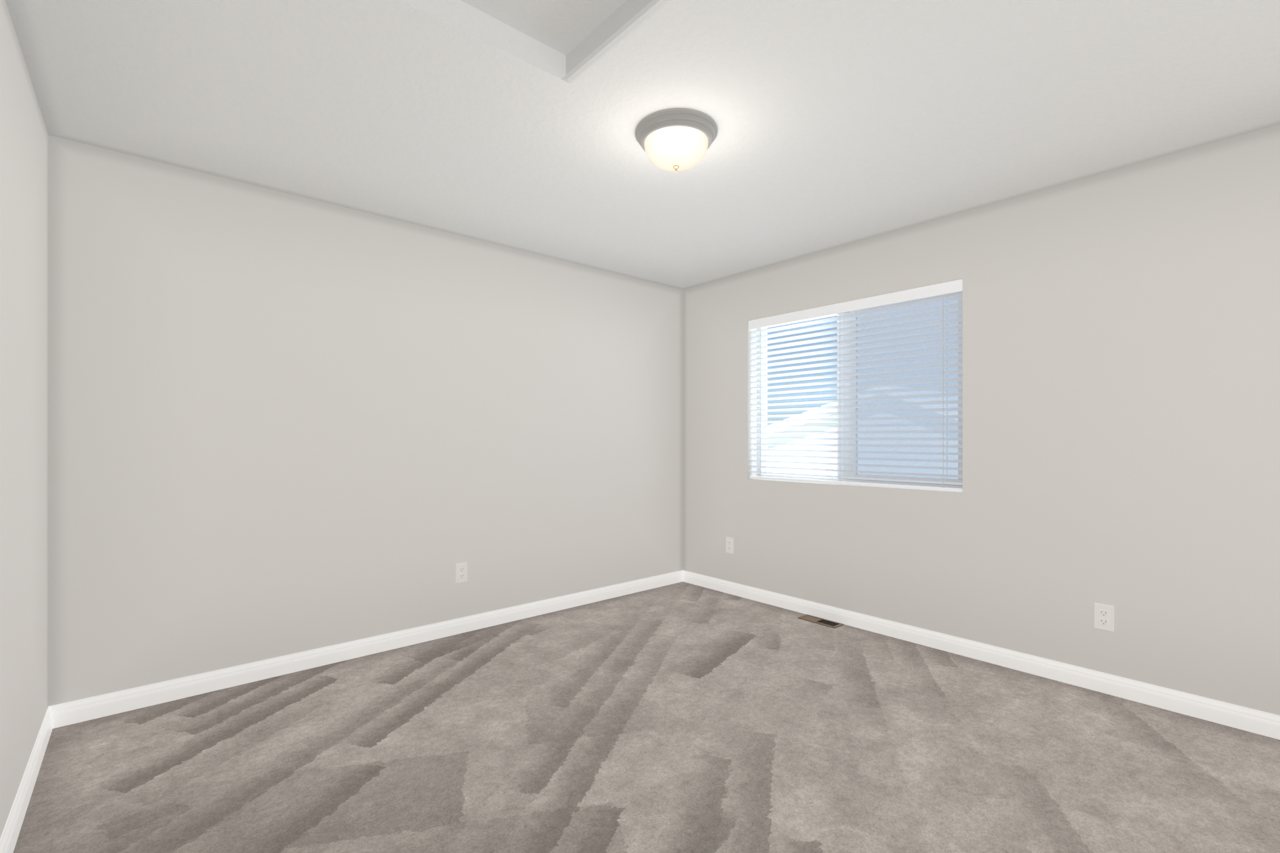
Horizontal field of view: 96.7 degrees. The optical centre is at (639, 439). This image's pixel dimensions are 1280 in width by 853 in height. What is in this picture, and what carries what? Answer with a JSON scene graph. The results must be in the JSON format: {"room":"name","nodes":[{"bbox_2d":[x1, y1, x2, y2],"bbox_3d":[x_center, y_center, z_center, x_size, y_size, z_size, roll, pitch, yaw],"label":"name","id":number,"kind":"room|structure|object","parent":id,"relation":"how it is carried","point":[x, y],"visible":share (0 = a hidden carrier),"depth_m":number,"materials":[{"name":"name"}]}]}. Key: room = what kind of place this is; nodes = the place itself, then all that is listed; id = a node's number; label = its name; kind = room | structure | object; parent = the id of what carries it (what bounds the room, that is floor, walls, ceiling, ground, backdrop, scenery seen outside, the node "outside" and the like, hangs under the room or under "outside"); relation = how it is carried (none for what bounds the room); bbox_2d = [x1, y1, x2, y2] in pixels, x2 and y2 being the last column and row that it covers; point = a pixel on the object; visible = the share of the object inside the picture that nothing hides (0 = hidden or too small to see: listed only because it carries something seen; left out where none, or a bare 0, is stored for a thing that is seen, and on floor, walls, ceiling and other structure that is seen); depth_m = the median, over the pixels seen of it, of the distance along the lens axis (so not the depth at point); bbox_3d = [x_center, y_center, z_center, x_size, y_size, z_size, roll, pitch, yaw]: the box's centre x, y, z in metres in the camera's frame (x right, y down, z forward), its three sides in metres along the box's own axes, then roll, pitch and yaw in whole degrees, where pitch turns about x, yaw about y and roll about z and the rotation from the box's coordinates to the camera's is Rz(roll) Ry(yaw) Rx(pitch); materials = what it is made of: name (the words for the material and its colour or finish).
{"room":"empty bedroom","nodes":[
{"label":"empty bedroom","id":0,"kind":"room"},
{"bbox_2d":[0,0,48,838],"bbox_3d":[-1.242,-0.100,0.848,0.160,2.580,4.130,0,0,-41],"label":"wall","id":1,"kind":"structure","parent":0,"point":[24,135],"depth_m":1.84,"materials":[{"name":"paint"}]},
{"bbox_2d":[48,135,683,706],"bbox_3d":[-1.089,-0.100,3.612,3.700,2.580,0.160,0,0,-41],"label":"wall","id":2,"kind":"structure","parent":0,"point":[280,424],"depth_m":2.96,"materials":[{"name":"paint"}]},
{"bbox_2d":[455,562,467,583],"bbox_3d":[-1.097,0.822,3.497,0.072,0.118,0.011,0,0,-41],"label":"outlet","id":3,"kind":"object","parent":2,"relation":"attached to","point":[461,569],"visible":1,"depth_m":3.49,"materials":[{"name":"white plastic"}]},
{"bbox_2d":[0,570,1279,852],"bbox_3d":[0.214,1.145,2.115,3.700,0.091,3.810,0,0,-41],"label":"baseboard","id":4,"kind":"structure","parent":2,"relation":"attached to","point":[1267,724],"depth_m":2.84,"materials":[{"name":"white wood"}]},
{"bbox_2d":[5,0,1279,289],"bbox_3d":[0.214,-1.320,2.115,4.020,0.140,4.130,0,0,-41],"label":"ceiling","id":5,"kind":"structure","parent":0,"point":[512,124],"depth_m":2.08,"materials":[{"name":"paint"}]},
{"bbox_2d":[635,107,718,171],"bbox_3d":[0.147,-1.167,2.313,0.336,0.165,0.336,0,0,-41],"label":"ceiling light","id":6,"kind":"object","parent":5,"relation":"attached to","point":[673,139],"depth_m":2.22,"materials":[{"name":"white glass"}]},
{"bbox_2d":[13,581,1279,852],"bbox_3d":[0.214,1.250,2.115,4.020,0.120,4.130,0,0,-41],"label":"floor","id":7,"kind":"structure","parent":0,"point":[682,717],"depth_m":2.10,"materials":[{"name":"grey carpet"}]},
{"bbox_2d":[797,614,843,628],"bbox_3d":[1.174,1.187,3.706,0.106,0.007,0.270,0,0,-41],"label":"floor vent","id":8,"kind":"object","parent":7,"relation":"in","point":[812,619],"visible":1,"depth_m":3.70,"materials":[{"name":"brown metal"}]},
{"bbox_2d":[683,124,1279,715],"bbox_3d":[1.655,-0.100,3.369,0.120,2.580,4.130,0,0,-41],"label":"wall","id":9,"kind":"structure","parent":0,"point":[1121,327],"depth_m":2.76,"materials":[{"name":"paint"}]},
{"bbox_2d":[725,537,733,553],"bbox_3d":[0.691,0.819,4.382,0.011,0.118,0.072,0,0,-41],"label":"outlet","id":10,"kind":"object","parent":9,"relation":"attached to","point":[729,541],"visible":1,"depth_m":4.38,"materials":[{"name":"white plastic"}]},
{"bbox_2d":[757,291,962,488],"bbox_3d":[1.411,-0.292,3.798,0.075,1.228,1.522,0,0,-41],"label":"window","id":11,"kind":"structure","parent":9,"relation":"in","point":[959,412],"depth_m":3.60,"materials":[{"name":"white plastic"}]},
{"bbox_2d":[748,279,962,492],"bbox_3d":[1.319,-0.294,3.719,0.067,1.180,1.476,0,0,-41],"label":"blinds","id":12,"kind":"object","parent":11,"relation":"attached to","point":[954,286],"visible":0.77,"depth_m":3.60,"materials":[{"name":"white plastic"}]},
{"bbox_2d":[1094,603,1113,631],"bbox_3d":[2.179,0.837,2.672,0.011,0.118,0.072,0,0,-41],"label":"outlet","id":13,"kind":"object","parent":9,"relation":"attached to","point":[1104,614],"visible":1,"depth_m":2.67,"materials":[{"name":"white plastic"}]},
{"label":"outside","id":14,"kind":"structure","parent":0,"visible":0},
{"bbox_3d":[0.753,4.340,13.911,100.000,0.300,100.000,0,0,-41],"label":"ground","id":15,"kind":"structure","parent":14,"visible":0},
{"bbox_2d":[767,402,836,475],"bbox_3d":[7.522,1.585,14.511,9.800,5.210,10.753,0,0,-41],"label":"house","id":16,"kind":"structure","parent":15,"relation":"on","point":[830,454],"depth_m":12.15,"materials":[{"name":"white"}]}
]}

